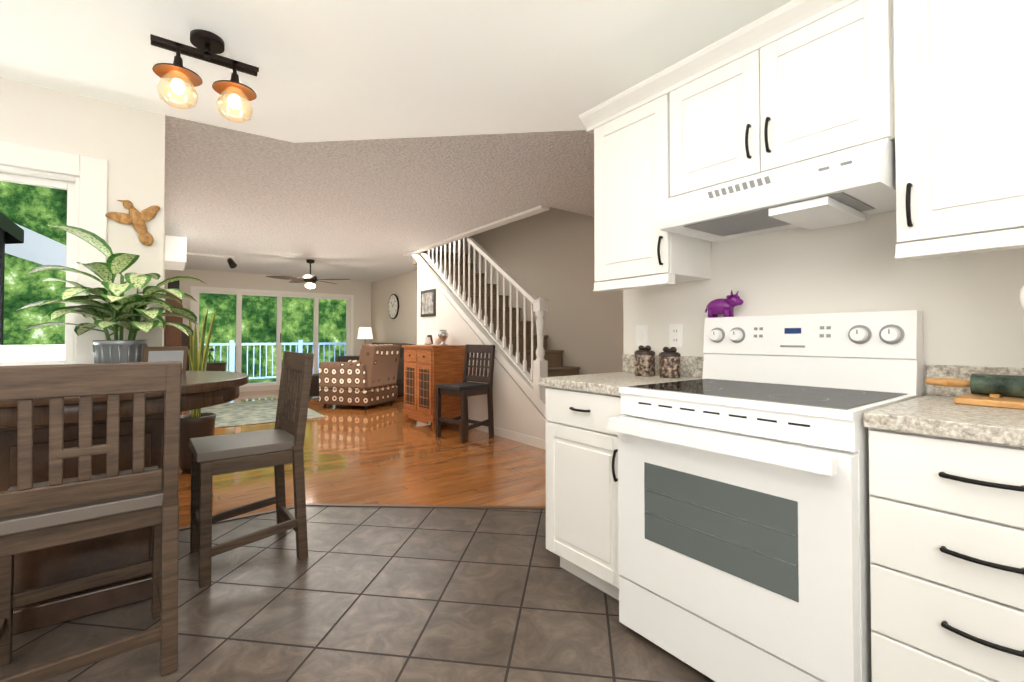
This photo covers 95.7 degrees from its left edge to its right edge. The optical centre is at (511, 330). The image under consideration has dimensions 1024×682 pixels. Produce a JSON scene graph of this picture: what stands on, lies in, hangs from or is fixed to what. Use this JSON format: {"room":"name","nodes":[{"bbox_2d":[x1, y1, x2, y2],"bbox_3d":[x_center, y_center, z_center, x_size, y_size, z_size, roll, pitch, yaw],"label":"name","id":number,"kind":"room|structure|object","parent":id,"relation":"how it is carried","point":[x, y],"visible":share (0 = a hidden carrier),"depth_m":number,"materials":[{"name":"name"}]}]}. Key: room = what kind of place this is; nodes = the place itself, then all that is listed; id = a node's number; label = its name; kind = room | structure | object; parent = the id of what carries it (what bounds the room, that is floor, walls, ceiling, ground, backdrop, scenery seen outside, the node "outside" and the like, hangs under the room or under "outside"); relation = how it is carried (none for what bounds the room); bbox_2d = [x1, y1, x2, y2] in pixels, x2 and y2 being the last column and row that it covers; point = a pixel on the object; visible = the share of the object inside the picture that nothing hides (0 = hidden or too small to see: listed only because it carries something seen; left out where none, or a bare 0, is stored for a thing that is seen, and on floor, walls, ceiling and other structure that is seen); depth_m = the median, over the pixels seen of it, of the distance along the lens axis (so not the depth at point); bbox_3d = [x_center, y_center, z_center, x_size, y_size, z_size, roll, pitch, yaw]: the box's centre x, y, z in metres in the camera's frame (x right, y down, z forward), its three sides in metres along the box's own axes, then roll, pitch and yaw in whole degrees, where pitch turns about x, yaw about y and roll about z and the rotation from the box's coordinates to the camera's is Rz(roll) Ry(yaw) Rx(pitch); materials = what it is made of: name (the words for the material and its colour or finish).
{"room":"kitchen","nodes":[
{"label":"kitchen","id":0,"kind":"room"},
{"bbox_2d":[0,77,164,346],"bbox_3d":[-3.134,-0.082,2.056,2.530,2.440,0.140,1,-1,-37],"label":"wall","id":1,"kind":"structure","parent":0,"point":[127,143],"depth_m":2.64,"materials":[{"name":"white paint"}]},
{"bbox_2d":[0,141,107,365],"bbox_3d":[-3.084,-0.317,2.060,1.940,1.300,0.180,1,-1,-37],"label":"dining room window","id":2,"kind":"structure","parent":1,"relation":"in","point":[87,194],"depth_m":2.54,"materials":[{"name":"white wood"}]},
{"bbox_2d":[105,200,159,245],"bbox_3d":[-2.180,-0.618,2.668,0.246,0.252,0.028,1,-1,-37],"label":"art","id":3,"kind":"object","parent":1,"relation":"attached to","point":[136,218],"visible":0.96,"depth_m":2.67},
{"bbox_2d":[162,179,164,346],"bbox_3d":[-4.417,-0.020,5.756,0.140,2.440,7.320,1,-1,-37],"label":"wall","id":4,"kind":"structure","parent":0,"point":[164,259],"depth_m":4.03,"materials":[{"name":"beige paint"}]},
{"bbox_2d":[165,235,186,270],"bbox_3d":[-4.205,-0.950,5.787,0.213,0.300,0.850,1,-1,-37],"label":"air conditioner unit","id":5,"kind":"object","parent":4,"relation":"attached to","point":[175,252],"visible":1,"depth_m":5.46,"materials":[{"name":"white plastic"}]},
{"bbox_2d":[164,269,370,391],"bbox_3d":[-5.061,0.050,9.923,4.110,2.440,0.120,1,-1,-37],"label":"wall","id":6,"kind":"structure","parent":0,"point":[360,291],"depth_m":9.84,"materials":[{"name":"beige paint"}]},
{"bbox_2d":[191,286,353,386],"bbox_3d":[-4.994,0.166,9.940,3.140,2.010,0.100,1,-1,-37],"label":"doors","id":7,"kind":"structure","parent":6,"relation":"in","point":[197,290],"depth_m":9.92,"materials":[{"name":"white wood"}]},
{"bbox_2d":[0,506,714,681],"bbox_3d":[-0.320,1.105,0.109,4.720,0.001,6.160,1,-1,-37],"label":"floor","id":8,"kind":"structure","parent":0,"point":[379,594],"depth_m":1.84,"materials":[{"name":"grey tile"}]},
{"bbox_2d":[0,361,181,681],"bbox_3d":[-1.429,0.617,1.557,0.470,1.027,0.490,1,-1,-41],"label":"chair","id":9,"kind":"object","parent":8,"relation":"on","point":[56,509],"visible":1,"depth_m":1.44,"materials":[{"name":"brown wood"}]},
{"bbox_2d":[0,371,248,634],"bbox_3d":[-1.864,0.680,2.058,1.200,0.915,1.200,1,-1,-37],"label":"dining table","id":10,"kind":"object","parent":8,"relation":"on","point":[64,562],"visible":0.44,"depth_m":1.83,"materials":[{"name":"brown wood"}]},
{"bbox_2d":[18,225,205,363],"bbox_3d":[-1.994,-0.131,2.352,0.758,0.713,0.631,1,-1,-37],"label":"plant","id":11,"kind":"object","parent":10,"relation":"on","point":[122,307],"visible":0.96,"depth_m":2.33,"materials":[{"name":"green plant"}]},
{"bbox_2d":[142,346,187,371],"bbox_3d":[-1.865,0.159,2.491,0.201,0.141,0.125,1,-1,-37],"label":"picture frame","id":12,"kind":"object","parent":10,"relation":"on","point":[164,354],"visible":0.54,"depth_m":2.47,"materials":[{"name":"brown wood"}]},
{"bbox_2d":[189,351,313,587],"bbox_3d":[-1.342,0.630,2.377,0.490,1.027,0.470,1,-1,-39],"label":"chair","id":13,"kind":"object","parent":8,"relation":"on","point":[280,445],"visible":1,"depth_m":2.31,"materials":[{"name":"brown wood"}]},
{"bbox_2d":[538,354,703,599],"bbox_3d":[0.523,0.633,2.179,0.652,1.014,0.514,1,-1,-37],"label":"base cabinet","id":14,"kind":"object","parent":8,"relation":"on","point":[581,490],"visible":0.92,"depth_m":2.01,"materials":[{"name":"white wood"}]},
{"bbox_2d":[634,345,651,375],"bbox_3d":[0.664,0.152,2.320,0.101,0.151,0.101,1,-1,-43],"label":"canister","id":15,"kind":"object","parent":14,"relation":"on","point":[643,356],"depth_m":2.28,"materials":[{"name":"brown ceramic"}]},
{"bbox_2d":[652,347,680,377],"bbox_3d":[0.753,0.152,2.212,0.097,0.146,0.097,1,-1,-43],"label":"canister","id":16,"kind":"object","parent":14,"relation":"on","point":[669,362],"depth_m":2.18,"materials":[{"name":"brown ceramic"}]},
{"bbox_2d":[609,310,923,681],"bbox_3d":[0.867,0.533,1.636,0.751,1.195,0.750,1,-1,-37],"label":"stove","id":17,"kind":"object","parent":8,"relation":"on","point":[743,517],"visible":0.98,"depth_m":1.44,"materials":[{"name":"white metal"}]},
{"bbox_2d":[705,290,742,317],"bbox_3d":[0.951,-0.117,2.090,0.089,0.117,0.183,1,-1,-37],"label":"cow figurine","id":18,"kind":"object","parent":17,"relation":"on","point":[716,307],"visible":0.96,"depth_m":2.07,"materials":[{"name":"purple ceramic"}]},
{"bbox_2d":[868,428,1023,681],"bbox_3d":[1.310,0.686,1.157,0.617,0.874,0.524,1,-1,-37],"label":"base cabinet","id":19,"kind":"object","parent":8,"relation":"on","point":[946,493],"depth_m":1.06,"materials":[{"name":"white wood"}]},
{"bbox_2d":[864,392,1023,447],"bbox_3d":[1.566,0.222,0.812,0.632,0.038,1.396,1,-1,-37],"label":"countertop","id":20,"kind":"structure","parent":19,"relation":"on","point":[940,417],"depth_m":1.11,"materials":[{"name":"beige stone"}]},
{"bbox_2d":[954,392,1023,408],"bbox_3d":[1.473,0.200,1.226,0.220,0.018,0.410,1,-1,-37],"label":"cutting board","id":21,"kind":"object","parent":20,"relation":"on","point":[989,401],"visible":0.92,"depth_m":1.28,"materials":[{"name":"brown wood"}]},
{"bbox_2d":[925,373,1023,397],"bbox_3d":[1.473,0.159,1.252,0.062,0.064,0.540,1,-1,-37],"label":"rolling pin","id":22,"kind":"object","parent":21,"relation":"on","point":[995,385],"visible":1,"depth_m":1.34,"materials":[{"name":"green stone"}]},
{"bbox_2d":[1019,285,1023,308],"bbox_3d":[1.365,0.018,1.056,0.152,0.375,0.276,1,-1,-37],"label":"utensil crock","id":23,"kind":"object","parent":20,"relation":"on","point":[1021,297],"visible":1,"depth_m":1.15,"materials":[{"name":"white ceramic"}]},
{"bbox_2d":[178,390,545,527],"bbox_3d":[-1.870,1.165,3.658,6.500,0.001,13.700,1,-1,-37],"label":"floor","id":24,"kind":"structure","parent":0,"point":[385,453],"depth_m":3.92,"materials":[{"name":"brown wood"}]},
{"bbox_2d":[165,293,182,414],"bbox_3d":[-3.255,0.428,4.445,0.125,1.500,0.800,1,-1,-37],"label":"bookshelf","id":25,"kind":"object","parent":24,"relation":"on","point":[173,335],"visible":0.35,"depth_m":4.13,"materials":[{"name":"brown wood"}]},
{"bbox_2d":[168,280,179,288],"bbox_3d":[-3.125,-0.396,4.275,0.100,0.137,0.250,1,-1,-37],"label":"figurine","id":26,"kind":"object","parent":25,"relation":"on","point":[173,285],"visible":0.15,"depth_m":4.20,"materials":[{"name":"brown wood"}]},
{"bbox_2d":[182,332,189,370],"bbox_3d":[-6.231,0.624,8.623,0.370,1.250,0.460,1,-1,-37],"label":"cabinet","id":27,"kind":"object","parent":24,"relation":"on","point":[185,339],"depth_m":8.53,"materials":[{"name":"brown wood"}]},
{"bbox_2d":[179,303,217,472],"bbox_3d":[-2.652,0.469,3.896,0.290,1.400,0.290,1,-1,-37],"label":"snake plant","id":28,"kind":"object","parent":24,"relation":"on","point":[195,423],"visible":0.65,"depth_m":3.84,"materials":[{"name":"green plant"}]},
{"bbox_2d":[206,361,226,370],"bbox_3d":[-5.694,0.925,8.701,0.510,0.650,0.790,1,-1,-37],"label":"console","id":29,"kind":"object","parent":24,"relation":"on","point":[216,366],"visible":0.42,"depth_m":8.48,"materials":[{"name":"brown wood"}]},
{"bbox_2d":[208,348,214,361],"bbox_3d":[-5.617,0.467,8.615,0.171,0.267,0.186,1,-1,-37],"label":"binoculars","id":30,"kind":"object","parent":29,"relation":"on","point":[210,350],"visible":0.75,"depth_m":8.61,"materials":[{"name":"black"}]},
{"bbox_2d":[189,399,325,427],"bbox_3d":[-3.901,1.214,6.948,1.500,0.012,2.400,1,-1,-37],"label":"rug","id":31,"kind":"object","parent":24,"relation":"on","point":[244,413],"visible":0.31,"depth_m":6.69,"materials":[{"name":"beige carpet"}]},
{"bbox_2d":[309,374,319,396],"bbox_3d":[-3.647,1.039,8.629,0.480,0.420,0.480,1,-1,-37],"label":"ottoman","id":32,"kind":"object","parent":24,"relation":"on","point":[314,389],"depth_m":8.39,"materials":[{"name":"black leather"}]},
{"bbox_2d":[319,344,400,409],"bbox_3d":[-2.457,0.729,7.565,1.011,1.004,0.870,0,-1,18],"label":"patterned armchair","id":33,"kind":"object","parent":24,"relation":"on","point":[368,378],"visible":1,"depth_m":7.20,"materials":[{"name":"fabric"}]},
{"bbox_2d":[179,503,545,530],"bbox_3d":[-1.865,1.135,2.077,4.612,0.006,1.191,1,-1,-37],"label":"threshold strip","id":34,"kind":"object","parent":24,"relation":"on","point":[387,505],"depth_m":3.02,"materials":[{"name":"brown wood"}]},
{"bbox_2d":[357,327,372,343],"bbox_3d":[-3.301,0.609,10.409,0.340,1.340,0.340,1,-1,-37],"label":"floor lamp","id":35,"kind":"object","parent":24,"relation":"on","point":[365,333],"visible":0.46,"depth_m":10.29,"materials":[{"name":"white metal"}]},
{"bbox_2d":[336,343,415,394],"bbox_3d":[-2.733,0.757,9.207,1.011,1.004,1.910,1,-1,-37],"label":"sofa","id":36,"kind":"object","parent":24,"relation":"on","point":[400,382],"visible":0.12,"depth_m":8.58,"materials":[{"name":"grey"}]},
{"bbox_2d":[402,345,465,430],"bbox_3d":[-1.019,0.699,5.962,0.484,1.010,0.890,1,-1,-37],"label":"sideboard","id":37,"kind":"object","parent":24,"relation":"on","point":[428,369],"visible":0.9,"depth_m":5.67,"materials":[{"name":"brown wood"}]},
{"bbox_2d":[424,330,447,344],"bbox_3d":[-0.987,0.096,6.036,0.235,0.190,0.705,1,-1,-37],"label":"figurine","id":38,"kind":"object","parent":37,"relation":"on","point":[441,336],"visible":1,"depth_m":5.94,"materials":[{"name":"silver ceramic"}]},
{"bbox_2d":[436,344,494,442],"bbox_3d":[-0.522,0.678,5.182,0.470,1.027,0.490,-1,-1,43],"label":"bar stool","id":39,"kind":"object","parent":24,"relation":"on","point":[464,389],"visible":1,"depth_m":5.16,"materials":[{"name":"brown wood"}]},
{"bbox_2d":[412,237,579,417],"bbox_3d":[-0.151,-0.031,6.007,0.949,2.470,3.801,1,-1,-37],"label":"stairs","id":40,"kind":"structure","parent":24,"relation":"on","point":[526,358],"depth_m":5.63,"materials":[{"name":"wood"}]},
{"bbox_2d":[0,0,792,281],"bbox_3d":[-1.870,-1.275,3.700,6.500,0.001,13.700,1,-1,-37],"label":"ceiling","id":41,"kind":"structure","parent":0,"point":[336,70],"depth_m":2.60,"materials":[{"name":"white paint"}]},
{"bbox_2d":[150,29,258,122],"bbox_3d":[-1.348,-1.132,2.051,0.400,0.339,0.176,1,-1,-37],"label":"track light","id":42,"kind":"object","parent":41,"relation":"attached to","point":[208,45],"visible":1,"depth_m":2.04,"materials":[{"name":"brown metal"}]},
{"bbox_2d":[186,252,236,267],"bbox_3d":[-4.884,-1.111,7.323,0.930,0.203,0.150,1,-1,-37],"label":"track","id":43,"kind":"object","parent":41,"relation":"attached to","point":[231,263],"visible":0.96,"depth_m":7.51,"materials":[{"name":"white metal"}]},
{"bbox_2d":[266,259,349,288],"bbox_3d":[-3.506,-0.956,7.909,1.242,0.494,1.300,1,-1,-37],"label":"ceiling fan","id":44,"kind":"object","parent":41,"relation":"hanging from","point":[309,279],"visible":1,"depth_m":7.88,"materials":[{"name":"brown metal"}]},
{"bbox_2d":[430,242,453,252],"bbox_3d":[-1.432,-2.439,7.692,1.029,2.458,0.119,1,-1,-37],"label":"wall","id":45,"kind":"structure","parent":0,"point":[452,247],"depth_m":7.86,"materials":[{"name":"beige paint"}]},
{"bbox_2d":[403,205,549,255],"bbox_3d":[-0.665,-1.370,6.033,0.112,0.330,3.424,1,-1,-37],"label":"trim","id":46,"kind":"structure","parent":45,"relation":"attached to","point":[519,216],"depth_m":5.50,"materials":[{"name":"white wood"}]},
{"bbox_2d":[417,263,547,439],"bbox_3d":[-0.400,0.080,5.668,0.101,2.238,3.280,1,-1,-37],"label":"wall","id":47,"kind":"structure","parent":0,"point":[516,409],"depth_m":5.53,"materials":[{"name":"white paint"}]},
{"bbox_2d":[421,289,435,316],"bbox_3d":[-1.206,-0.385,6.646,0.021,0.380,0.440,1,-1,-37],"label":"picture frame","id":48,"kind":"object","parent":47,"relation":"attached to","point":[428,303],"visible":0.98,"depth_m":6.61,"materials":[{"name":"grey"}]},
{"bbox_2d":[468,423,545,449],"bbox_3d":[-0.476,1.154,5.655,0.012,0.090,3.180,1,-1,-37],"label":"baseboard","id":49,"kind":"structure","parent":47,"relation":"attached to","point":[524,439],"depth_m":4.93,"materials":[{"name":"white wood"}]},
{"bbox_2d":[371,206,623,374],"bbox_3d":[0.741,-1.300,5.735,0.120,5.000,13.820,1,-1,-37],"label":"wall","id":50,"kind":"structure","parent":0,"point":[548,255],"depth_m":5.90,"materials":[{"name":"beige paint"}]},
{"bbox_2d":[388,294,398,318],"bbox_3d":[-2.557,-0.509,9.986,0.036,0.540,0.540,1,-1,-37],"label":"clock","id":51,"kind":"object","parent":50,"relation":"attached to","point":[393,306],"visible":1,"depth_m":9.94,"materials":[{"name":"brown metal"}]},
{"bbox_2d":[623,210,1023,395],"bbox_3d":[2.021,-0.103,0.842,0.120,2.440,4.490,1,-1,-37],"label":"wall","id":52,"kind":"structure","parent":0,"point":[970,307],"depth_m":1.73,"materials":[{"name":"white paint"}]},
{"bbox_2d":[636,325,646,346],"bbox_3d":[0.697,0.031,2.497,0.008,0.116,0.072,1,-1,-37],"label":"light switch","id":53,"kind":"object","parent":52,"relation":"attached to","point":[641,330],"depth_m":2.49,"materials":[{"name":"white plastic"}]},
{"bbox_2d":[591,72,710,288],"bbox_3d":[0.695,-0.663,2.233,0.339,0.849,0.499,1,-1,-37],"label":"upper cabinet","id":54,"kind":"object","parent":52,"relation":"attached to","point":[631,251],"depth_m":2.13,"materials":[{"name":"white wood"}]},
{"bbox_2d":[669,324,682,346],"bbox_3d":[0.823,0.028,2.329,0.008,0.116,0.072,1,-1,-37],"label":"outlet","id":55,"kind":"object","parent":52,"relation":"attached to","point":[675,335],"depth_m":2.33,"materials":[{"name":"white plastic"}]},
{"bbox_2d":[663,36,734,199],"bbox_3d":[0.938,-0.829,1.913,0.339,0.529,0.446,1,-1,-37],"label":"upper cabinet","id":56,"kind":"object","parent":52,"relation":"attached to","point":[699,93],"depth_m":1.87,"materials":[{"name":"white wood"}]},
{"bbox_2d":[658,138,895,241],"bbox_3d":[0.998,-0.477,1.751,0.429,0.175,0.746,1,-1,-37],"label":"range hood","id":57,"kind":"object","parent":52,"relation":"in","point":[856,184],"visible":1,"depth_m":1.58,"materials":[{"name":"white metal"}]},
{"bbox_2d":[735,0,858,179],"bbox_3d":[1.131,-0.833,1.655,0.339,0.529,0.446,1,-1,-37],"label":"upper cabinet","id":58,"kind":"object","parent":52,"relation":"attached to","point":[797,89],"depth_m":1.58,"materials":[{"name":"white wood"}]},
{"bbox_2d":[855,0,1023,260],"bbox_3d":[1.404,-0.679,1.289,0.339,0.849,0.602,1,-1,-37],"label":"upper cabinet","id":59,"kind":"object","parent":52,"relation":"attached to","point":[933,90],"depth_m":1.28,"materials":[{"name":"white wood"}]},
{"bbox_2d":[926,364,1023,395],"bbox_3d":[1.811,0.156,0.997,0.019,0.100,1.396,1,-1,-37],"label":"backsplash","id":60,"kind":"structure","parent":52,"relation":"attached to","point":[932,371],"depth_m":1.49,"materials":[{"name":"beige stone"}]},
{"label":"outside","id":61,"kind":"structure","parent":0,"visible":0},
{"bbox_3d":[-9.961,1.374,5.649,8.750,0.250,13.800,1,-1,-37],"label":"ground","id":62,"kind":"structure","parent":61,"visible":0},
{"bbox_2d":[0,212,23,344],"bbox_3d":[-6.056,-0.388,3.482,3.104,3.200,3.104,1,-1,-37],"label":"gazebo","id":63,"kind":"object","parent":62,"relation":"on","point":[11,232],"visible":0.91,"depth_m":4.77,"materials":[{"name":"black"}]},
{"bbox_2d":[0,345,64,360],"bbox_3d":[-3.374,0.638,2.339,2.100,1.110,0.200,1,-1,-37],"label":"ledge","id":64,"kind":"object","parent":62,"relation":"on","point":[29,352],"depth_m":2.67,"materials":[{"name":"white"}]},
{"bbox_2d":[5,223,65,271],"bbox_3d":[-6.962,-0.234,6.670,1.370,3.000,0.111,0,-1,-3],"label":"awning","id":65,"kind":"object","parent":62,"relation":"on","point":[38,248],"visible":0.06,"depth_m":6.69,"materials":[{"name":"white"}]},
{"bbox_2d":[199,340,345,383],"bbox_3d":[-5.571,0.838,10.971,4.650,1.200,2.170,1,-1,-37],"label":"deck railing","id":66,"kind":"object","parent":62,"relation":"on","point":[231,344],"visible":0.31,"depth_m":11.64,"materials":[{"name":"white wood"}]},
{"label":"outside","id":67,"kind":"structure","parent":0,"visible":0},
{"bbox_2d":[0,181,345,382],"bbox_3d":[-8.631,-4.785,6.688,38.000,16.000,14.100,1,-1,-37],"label":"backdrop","id":68,"kind":"structure","parent":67,"point":[38,209],"depth_m":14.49,"materials":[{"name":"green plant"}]}
]}

